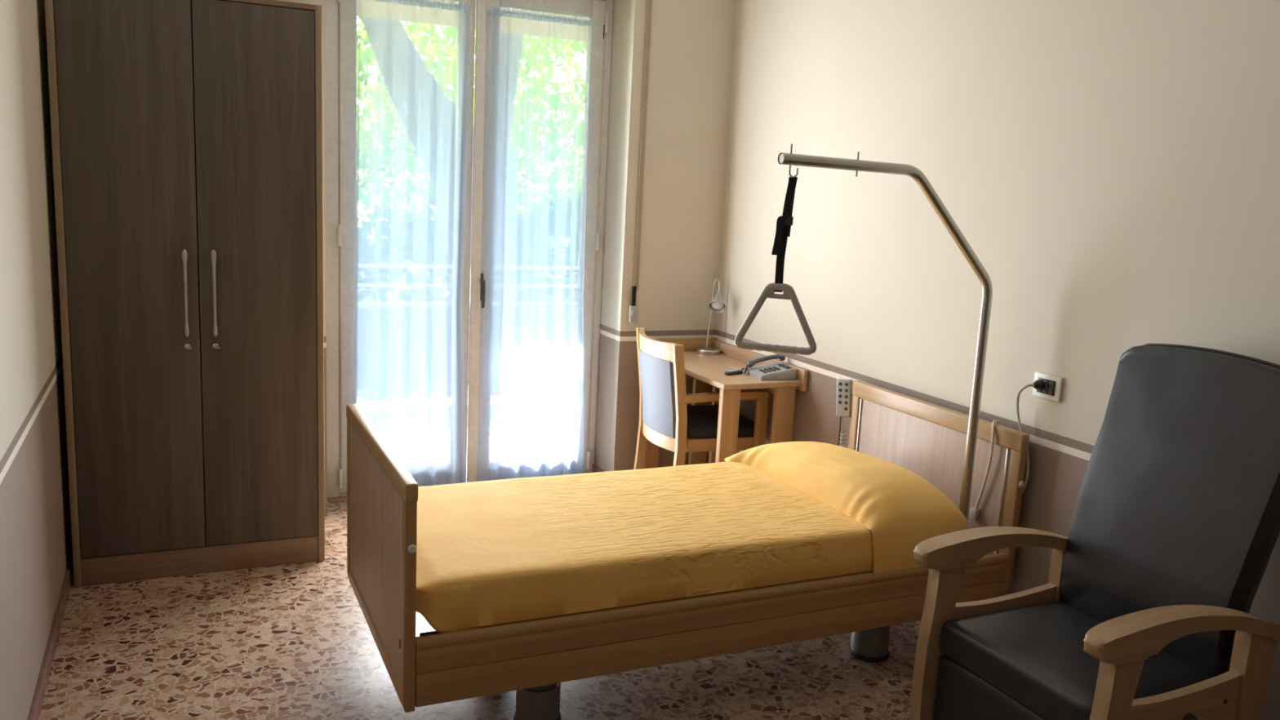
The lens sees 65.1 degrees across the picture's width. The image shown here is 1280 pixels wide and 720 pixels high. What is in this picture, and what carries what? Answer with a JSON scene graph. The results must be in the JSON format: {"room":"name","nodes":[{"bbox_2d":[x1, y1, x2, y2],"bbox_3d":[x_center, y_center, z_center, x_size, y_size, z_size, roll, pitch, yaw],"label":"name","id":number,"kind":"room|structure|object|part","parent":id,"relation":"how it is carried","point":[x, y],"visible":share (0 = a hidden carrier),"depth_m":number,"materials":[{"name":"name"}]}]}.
{"room":"care facility","nodes":[
{"label":"care facility","id":0,"kind":"room"},
{"bbox_2d":[0,0,71,719],"bbox_3d":[-0.969,-0.061,0.892,0.200,2.920,8.020,-2,11,-25],"label":"wall","id":1,"kind":"structure","parent":0,"point":[36,533],"depth_m":2.97,"materials":[{"name":"paint"}]},
{"bbox_2d":[27,547,73,719],"bbox_3d":[-0.874,1.368,1.033,0.012,0.070,7.290,-2,11,-25],"label":"baseboard","id":2,"kind":"structure","parent":1,"relation":"attached to","point":[38,697],"depth_m":3.22,"materials":[{"name":"red stone"}]},
{"bbox_2d":[39,471,920,719],"bbox_3d":[0.411,1.381,1.876,3.248,0.120,7.920,-2,11,-25],"label":"floor","id":3,"kind":"structure","parent":0,"point":[295,641],"depth_m":3.31,"materials":[{"name":"stone"}]},
{"bbox_2d":[44,0,324,587],"bbox_3d":[-1.779,-0.286,4.023,0.912,2.213,0.600,-2,11,-25],"label":"wardrobe","id":4,"kind":"object","parent":3,"relation":"on","point":[187,135],"visible":1,"depth_m":3.77,"materials":[{"name":"brown wood"}]},
{"bbox_3d":[-2.190,-0.277,3.856,0.025,2.213,0.560,-2,11,-25],"label":"panel","id":5,"kind":"part","parent":4,"relation":"part of","materials":[{"name":"brown wood"}]},
{"bbox_3d":[-1.867,-0.280,3.704,0.430,2.076,0.020,-2,11,-25],"label":"door","id":6,"kind":"part","parent":4,"relation":"part of","materials":[{"name":"brown wood"}]},
{"bbox_3d":[-1.701,-0.250,3.753,0.019,0.330,0.042,-2,11,-25],"label":"handle","id":7,"kind":"part","parent":4,"relation":"part of","materials":[{"name":"silver metal"}]},
{"bbox_3d":[-1.901,-0.352,4.284,0.862,2.143,0.010,-2,11,-25],"label":"panel","id":8,"kind":"part","parent":4,"relation":"part of","materials":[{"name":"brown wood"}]},
{"bbox_2d":[204,505,206,545],"bbox_3d":[-1.841,0.700,4.222,0.862,0.018,0.520,-2,11,-25],"label":"shelf","id":9,"kind":"object","parent":4,"relation":"attached to","point":[204,505],"depth_m":4.23,"materials":[{"name":"brown wood"}]},
{"bbox_3d":[-1.611,-0.253,3.795,0.019,0.330,0.042,-2,11,-25],"label":"handle","id":10,"kind":"part","parent":4,"relation":"part of","materials":[{"name":"silver metal"}]},
{"bbox_3d":[-1.734,-1.368,3.853,0.862,0.020,0.560,-2,11,-25],"label":"panel","id":11,"kind":"part","parent":4,"relation":"part of","materials":[{"name":"brown wood"}]},
{"bbox_3d":[-1.477,-0.292,3.884,0.423,2.076,0.020,-2,11,-25],"label":"door","id":12,"kind":"part","parent":4,"relation":"part of","materials":[{"name":"brown wood"}]},
{"bbox_3d":[-1.385,-0.302,4.226,0.025,2.213,0.560,-2,11,-25],"label":"panel","id":13,"kind":"part","parent":4,"relation":"part of","materials":[{"name":"brown wood"}]},
{"bbox_2d":[346,380,1029,719],"bbox_3d":[0.149,0.610,3.437,2.101,0.838,0.951,-2,11,-25],"label":"hospital bed","id":14,"kind":"object","parent":3,"relation":"on","point":[531,659],"visible":0.66,"depth_m":3.01,"materials":[{"name":"brown wood"}]},
{"bbox_3d":[-0.976,0.476,3.399,0.031,0.575,0.030,-2,11,-25],"label":"post","id":15,"kind":"part","parent":14,"relation":"part of","materials":[{"name":"brown wood"}]},
{"bbox_3d":[-0.799,0.814,3.037,0.027,0.042,0.882,-2,11,-25],"label":"rail","id":16,"kind":"part","parent":14,"relation":"part of","materials":[{"name":"brown wood"}]},
{"bbox_3d":[-0.785,0.541,2.990,0.020,0.565,0.902,-2,11,-25],"label":"footboard","id":17,"kind":"part","parent":14,"relation":"part of","materials":[{"name":"brown wood"}]},
{"bbox_3d":[-0.770,0.254,2.940,0.036,0.050,0.946,-2,11,-25],"label":"rail","id":18,"kind":"part","parent":14,"relation":"part of","materials":[{"name":"brown wood"}]},
{"bbox_3d":[-0.596,0.636,2.586,0.031,0.575,0.030,-2,11,-25],"label":"post","id":19,"kind":"part","parent":14,"relation":"part of","materials":[{"name":"brown wood"}]},
{"bbox_3d":[0.130,0.670,3.432,1.930,0.050,0.780,-2,11,-25],"label":"under frame","id":20,"kind":"part","parent":14,"relation":"part of","materials":[{"name":"grey plastic"}]},
{"bbox_2d":[415,461,874,633],"bbox_3d":[0.079,0.561,3.361,1.828,0.174,0.861,-2,11,-25],"label":"mattress","id":21,"kind":"object","parent":14,"relation":"on","point":[492,553],"visible":0.73,"depth_m":3.04,"materials":[{"name":"yellow fabric"}]},
{"bbox_2d":[724,441,968,573],"bbox_3d":[0.709,0.471,3.647,0.448,0.271,0.892,-2,11,-25],"label":"pillow","id":22,"kind":"object","parent":21,"relation":"on","point":[902,509],"visible":0.91,"depth_m":3.35,"materials":[{"name":"yellow fabric"}]},
{"bbox_3d":[0.332,0.838,3.058,2.034,0.094,0.022,-2,11,-25],"label":"rail","id":23,"kind":"part","parent":14,"relation":"part of","materials":[{"name":"brown wood"}]},
{"bbox_3d":[0.337,0.743,3.041,2.034,0.095,0.028,-2,11,-25],"label":"rail","id":24,"kind":"part","parent":14,"relation":"part of","materials":[{"name":"brown wood"}]},
{"bbox_2d":[835,378,853,447],"bbox_3d":[0.861,0.345,4.291,0.080,0.538,0.041,10,12,36],"label":"bed remote control","id":25,"kind":"object","parent":14,"relation":"hanging from","point":[844,386],"visible":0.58,"depth_m":4.25,"materials":[{"name":"grey plastic"}]},
{"bbox_3d":[0.869,0.162,4.258,0.080,0.165,0.035,10,12,36],"label":"casing","id":26,"kind":"part","parent":25,"relation":"part of","materials":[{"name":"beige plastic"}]},
{"bbox_3d":[0.903,0.426,4.258,0.030,0.563,0.045,-2,11,-25],"label":"post","id":27,"kind":"part","parent":14,"relation":"part of","materials":[{"name":"brown wood"}]},
{"bbox_2d":[734,143,992,520],"bbox_3d":[0.749,0.016,3.248,0.972,1.360,0.200,-2,11,-25],"label":"pole","id":28,"kind":"object","parent":14,"relation":"attached to","point":[784,158],"depth_m":3.12,"materials":[{"name":"metal"}]},
{"bbox_3d":[0.427,-0.285,3.038,0.254,0.533,0.051,5,10,14],"label":"trapeze handle","id":29,"kind":"part","parent":28,"relation":"part of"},
{"bbox_3d":[1.093,0.464,3.851,0.020,0.475,0.842,-2,11,-25],"label":"headboard","id":30,"kind":"part","parent":14,"relation":"part of","materials":[{"name":"brown wood"}]},
{"bbox_3d":[1.105,0.200,3.805,0.034,0.063,0.946,-2,11,-25],"label":"rail","id":31,"kind":"part","parent":14,"relation":"part of","materials":[{"name":"brown wood"}]},
{"bbox_2d":[968,419,998,519],"bbox_3d":[1.228,0.390,3.542,0.056,0.371,0.075,-2,11,-25],"label":"cable","id":32,"kind":"object","parent":14,"relation":"hanging from","point":[974,514],"visible":0.95,"depth_m":3.52,"materials":[{"name":"grey plastic"}]},
{"bbox_3d":[1.277,0.583,3.458,0.030,0.563,0.045,-2,11,-25],"label":"post","id":33,"kind":"part","parent":14,"relation":"part of","materials":[{"name":"brown wood"}]},
{"bbox_2d":[633,327,769,469],"bbox_3d":[0.262,0.320,4.973,0.546,0.895,0.572,-1,10,-19],"label":"desk chair","id":34,"kind":"object","parent":3,"relation":"on","point":[666,420],"visible":0.8,"depth_m":4.75,"materials":[{"name":"brown wood"}]},
{"bbox_3d":[0.003,0.276,5.161,0.086,0.892,0.030,-1,10,-19],"label":"leg","id":35,"kind":"part","parent":34,"relation":"part of","materials":[{"name":"brown wood"}]},
{"bbox_3d":[0.084,0.361,4.920,0.086,0.065,0.500,-1,10,-19],"label":"rail","id":36,"kind":"part","parent":34,"relation":"part of","materials":[{"name":"brown wood"}]},
{"bbox_3d":[0.066,-0.074,4.831,0.091,0.090,0.500,-1,10,-19],"label":"rail","id":37,"kind":"part","parent":34,"relation":"part of","materials":[{"name":"brown wood"}]},
{"bbox_3d":[0.172,0.370,4.668,0.086,0.892,0.030,-1,10,-19],"label":"leg","id":38,"kind":"part","parent":34,"relation":"part of","materials":[{"name":"brown wood"}]},
{"bbox_3d":[0.234,0.079,5.201,0.442,0.052,0.045,-1,10,-19],"label":"arm","id":39,"kind":"part","parent":34,"relation":"part of","materials":[{"name":"brown wood"}]},
{"bbox_3d":[0.400,0.386,5.316,0.055,0.660,0.033,-1,10,-19],"label":"leg","id":40,"kind":"part","parent":34,"relation":"part of","materials":[{"name":"brown wood"}]},
{"bbox_3d":[0.324,0.360,5.002,0.380,0.062,0.490,-1,10,-19],"label":"seat frame","id":41,"kind":"part","parent":34,"relation":"part of","materials":[{"name":"brown wood"}]},
{"bbox_3d":[0.337,0.303,4.996,0.390,0.057,0.490,-1,10,-19],"label":"seat","id":42,"kind":"part","parent":34,"relation":"part of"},
{"bbox_3d":[0.402,0.172,4.710,0.442,0.052,0.045,-1,10,-19],"label":"arm","id":43,"kind":"part","parent":34,"relation":"part of","materials":[{"name":"brown wood"}]},
{"bbox_3d":[0.568,0.480,4.826,0.055,0.660,0.033,-1,10,-19],"label":"leg","id":44,"kind":"part","parent":34,"relation":"part of","materials":[{"name":"brown wood"}]},
{"bbox_2d":[643,337,808,468],"bbox_3d":[0.375,0.363,4.991,0.436,0.815,0.885,-2,11,-25],"label":"desk","id":45,"kind":"object","parent":3,"relation":"on","point":[708,371],"visible":0.47,"depth_m":4.64,"materials":[{"name":"brown wood"}]},
{"bbox_3d":[0.059,0.345,5.272,0.092,0.722,0.035,-2,11,-25],"label":"leg","id":46,"kind":"part","parent":45,"relation":"part of","materials":[{"name":"brown wood"}]},
{"bbox_3d":[0.323,0.338,5.393,0.098,0.722,0.035,-2,11,-25],"label":"leg","id":47,"kind":"part","parent":45,"relation":"part of","materials":[{"name":"brown wood"}]},
{"bbox_2d":[695,278,725,355],"bbox_3d":[0.381,-0.226,5.243,0.132,0.392,0.186,-2,11,-25],"label":"desk lamp","id":48,"kind":"object","parent":45,"relation":"on","point":[717,304],"visible":1,"depth_m":5.24,"materials":[{"name":"metal"}]},
{"bbox_3d":[0.388,-0.243,5.278,0.057,0.370,0.029,7,11,21],"label":"stem","id":49,"kind":"part","parent":48,"relation":"part of","materials":[{"name":"metal"}]},
{"bbox_3d":[0.396,-0.299,5.193,0.094,0.114,0.111,-2,11,-25],"label":"lamp shade","id":50,"kind":"part","parent":48,"relation":"part of","materials":[{"name":"silver metal"}]},
{"bbox_3d":[0.399,-0.293,5.192,0.062,0.066,0.066,-2,11,-25],"label":"bulb","id":51,"kind":"part","parent":48,"relation":"part of","materials":[{"name":"white glass"}]},
{"bbox_3d":[0.389,0.485,4.565,0.092,0.722,0.035,-2,11,-25],"label":"leg","id":52,"kind":"part","parent":45,"relation":"part of","materials":[{"name":"brown wood"}]},
{"bbox_2d":[724,368,744,375],"bbox_3d":[0.452,0.054,4.726,0.132,0.024,0.027,-6,13,-43],"label":"remote control","id":53,"kind":"object","parent":45,"relation":"on","point":[734,371],"visible":1,"depth_m":4.70,"materials":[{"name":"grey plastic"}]},
{"bbox_2d":[743,354,796,380],"bbox_3d":[0.608,0.030,4.702,0.209,0.095,0.180,-1,10,-19],"label":"telephone","id":54,"kind":"object","parent":45,"relation":"on","point":[774,371],"visible":1,"depth_m":4.67,"materials":[{"name":"grey plastic"}]},
{"bbox_3d":[0.652,0.477,4.686,0.098,0.722,0.035,-2,11,-25],"label":"leg","id":55,"kind":"part","parent":45,"relation":"part of","materials":[{"name":"brown wood"}]},
{"bbox_2d":[909,343,1279,719],"bbox_3d":[1.216,0.597,2.627,0.758,1.244,0.643,-2,11,-25],"label":"recliner armchair","id":56,"kind":"object","parent":3,"relation":"on","point":[1142,611],"visible":1,"depth_m":2.62,"materials":[{"name":"grey leather"}]},
{"bbox_3d":[0.831,0.864,2.822,0.115,0.614,0.042,-2,11,-25],"label":"leg","id":57,"kind":"part","parent":56,"relation":"part of","materials":[{"name":"brown wood"}]},
{"bbox_3d":[1.067,0.549,2.870,0.692,0.144,0.069,-2,11,-25],"label":"armrest","id":58,"kind":"part","parent":56,"relation":"part of","materials":[{"name":"brown wood"}]},
{"bbox_3d":[1.044,0.749,2.899,0.460,0.177,0.026,-2,11,-25],"label":"frame","id":59,"kind":"part","parent":56,"relation":"part of","materials":[{"name":"brown wood"}]},
{"bbox_3d":[1.281,0.848,3.029,0.147,0.620,0.040,-2,11,-25],"label":"leg","id":60,"kind":"part","parent":56,"relation":"part of","materials":[{"name":"brown wood"}]},
{"bbox_3d":[1.146,0.795,2.641,0.475,0.113,0.514,-2,11,-25],"label":"seat","id":61,"kind":"part","parent":56,"relation":"part of","materials":[{"name":"grey leather"}]},
{"bbox_3d":[1.069,0.965,2.311,0.115,0.614,0.042,-2,11,-25],"label":"leg","id":62,"kind":"part","parent":56,"relation":"part of","materials":[{"name":"brown wood"}]},
{"bbox_3d":[1.446,0.398,2.709,0.259,0.847,0.548,-2,11,-25],"label":"backrest","id":63,"kind":"part","parent":56,"relation":"part of","materials":[{"name":"grey leather"}]},
{"bbox_3d":[1.306,0.650,2.359,0.692,0.144,0.069,-2,11,-25],"label":"armrest","id":64,"kind":"part","parent":56,"relation":"part of","materials":[{"name":"brown wood"}]},
{"bbox_3d":[1.283,0.849,2.388,0.460,0.177,0.026,-2,11,-25],"label":"frame","id":65,"kind":"part","parent":56,"relation":"part of","materials":[{"name":"brown wood"}]},
{"bbox_3d":[1.306,0.861,2.374,0.042,0.042,0.022,-2,11,-25],"label":"knob","id":66,"kind":"part","parent":56,"relation":"part of","materials":[{"name":"grey plastic"}]},
{"bbox_3d":[1.520,0.948,2.518,0.147,0.620,0.040,-2,11,-25],"label":"leg","id":67,"kind":"part","parent":56,"relation":"part of","materials":[{"name":"brown wood"}]},
{"bbox_2d":[278,0,736,515],"bbox_3d":[-1.054,-0.764,4.912,3.048,2.920,0.530,-2,11,-25],"label":"wall","id":68,"kind":"structure","parent":0,"point":[691,46],"depth_m":5.17,"materials":[{"name":"paint"}]},
{"bbox_2d":[324,0,613,497],"bbox_3d":[-0.854,-0.622,5.031,1.462,2.620,0.164,-2,11,-25],"label":"window","id":69,"kind":"structure","parent":68,"relation":"in","point":[340,15],"depth_m":4.95,"materials":[{"name":"wood"}]},
{"bbox_3d":[-1.148,-0.579,4.924,0.638,2.494,0.065,-2,11,-25],"label":"sash","id":70,"kind":"part","parent":69,"relation":"part of","materials":[{"name":"wood"}]},
{"bbox_2d":[352,0,471,486],"bbox_3d":[-1.111,-0.522,4.883,0.585,2.396,0.059,-2,11,-25],"label":"curtain","id":71,"kind":"object","parent":69,"relation":"hanging from","point":[412,56],"visible":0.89,"depth_m":4.86,"materials":[{"name":"white fabric"}]},
{"bbox_3d":[-0.797,-0.350,5.059,0.028,0.170,0.070,-2,11,-25],"label":"handle","id":72,"kind":"part","parent":69,"relation":"part of","materials":[{"name":"brown metal"}]},
{"bbox_2d":[478,4,592,481],"bbox_3d":[-0.520,-0.540,5.155,0.588,2.396,0.060,-2,11,-25],"label":"curtain","id":73,"kind":"object","parent":69,"relation":"hanging from","point":[531,417],"visible":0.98,"depth_m":5.14,"materials":[{"name":"white fabric"}]},
{"bbox_3d":[-0.531,-0.597,5.209,0.634,2.494,0.065,-2,11,-25],"label":"sash","id":74,"kind":"part","parent":69,"relation":"part of","materials":[{"name":"wood"}]},
{"bbox_2d":[591,464,604,472],"bbox_3d":[0.047,0.627,5.553,0.566,0.070,0.292,-2,11,-25],"label":"baseboard","id":75,"kind":"structure","parent":68,"relation":"attached to","point":[595,468],"depth_m":5.50,"materials":[{"name":"red stone"}]},
{"bbox_2d":[628,0,652,323],"bbox_3d":[0.014,-1.176,5.013,0.045,2.000,0.034,-2,11,-25],"label":"strap","id":76,"kind":"object","parent":68,"relation":"attached to","point":[633,308],"visible":1,"depth_m":5.05,"materials":[{"name":"grey fabric"}]},
{"bbox_2d":[707,0,1279,719],"bbox_3d":[1.980,-0.151,2.251,0.200,2.920,8.020,-2,11,-25],"label":"wall","id":77,"kind":"structure","parent":0,"point":[1111,168],"depth_m":3.46,"materials":[{"name":"paint"}]},
{"bbox_2d":[1016,379,1044,493],"bbox_3d":[1.299,0.296,3.431,0.045,0.477,0.110,-2,11,-25],"label":"power cord","id":78,"kind":"object","parent":77,"relation":"attached to","point":[1038,384],"visible":0.77,"depth_m":3.40,"materials":[{"name":"grey plastic"}]},
{"bbox_2d":[1032,371,1062,402],"bbox_3d":[1.361,0.090,3.353,0.014,0.084,0.117,-2,11,-25],"label":"wall socket","id":79,"kind":"object","parent":77,"relation":"attached to","point":[1052,389],"visible":0.98,"depth_m":3.34,"materials":[{"name":"white plastic"}]},
{"bbox_3d":[1.359,0.089,3.352,0.006,0.050,0.074,-2,11,-25],"label":"module plate","id":80,"kind":"part","parent":79,"relation":"part of","materials":[{"name":"black plastic"}]},
{"label":"outside","id":81,"kind":"structure","parent":0,"visible":0},
{"bbox_3d":[-8.704,-2.490,24.705,55.000,0.200,37.800,-2,11,-25],"label":"ground","id":82,"kind":"structure","parent":81,"visible":0},
{"bbox_2d":[470,139,473,265],"bbox_3d":[-3.470,-4.082,8.572,7.973,9.084,3.268,-2,11,-25],"label":"forked tree","id":83,"kind":"object","parent":82,"relation":"on","point":[473,140],"visible":0.02,"depth_m":8.98,"materials":[{"name":"green plant"}]},
{"bbox_2d":[473,29,475,113],"bbox_3d":[-1.963,-3.257,14.501,4.699,5.567,3.339,-2,11,-25],"label":"leafy tree","id":84,"kind":"object","parent":82,"relation":"on","point":[475,29],"visible":0.02,"depth_m":13.43,"materials":[{"name":"green plant"}]},
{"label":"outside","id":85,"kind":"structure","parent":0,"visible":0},
{"bbox_3d":[-1.307,0.550,6.460,11.000,0.180,1.980,-2,11,-25],"label":"terrace","id":86,"kind":"object","parent":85,"visible":0},
{"bbox_2d":[467,265,471,400],"bbox_3d":[-1.628,-0.176,7.109,9.000,0.996,0.040,-2,11,-25],"label":"balcony railing","id":87,"kind":"object","parent":86,"relation":"on","point":[470,265],"visible":0.06,"depth_m":7.29,"materials":[{"name":"metal"}]},
{"bbox_3d":[-1.632,-0.089,7.123,9.000,0.580,0.020,-2,11,-25],"label":"panel","id":88,"kind":"part","parent":87,"relation":"part of","materials":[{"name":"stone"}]}
]}

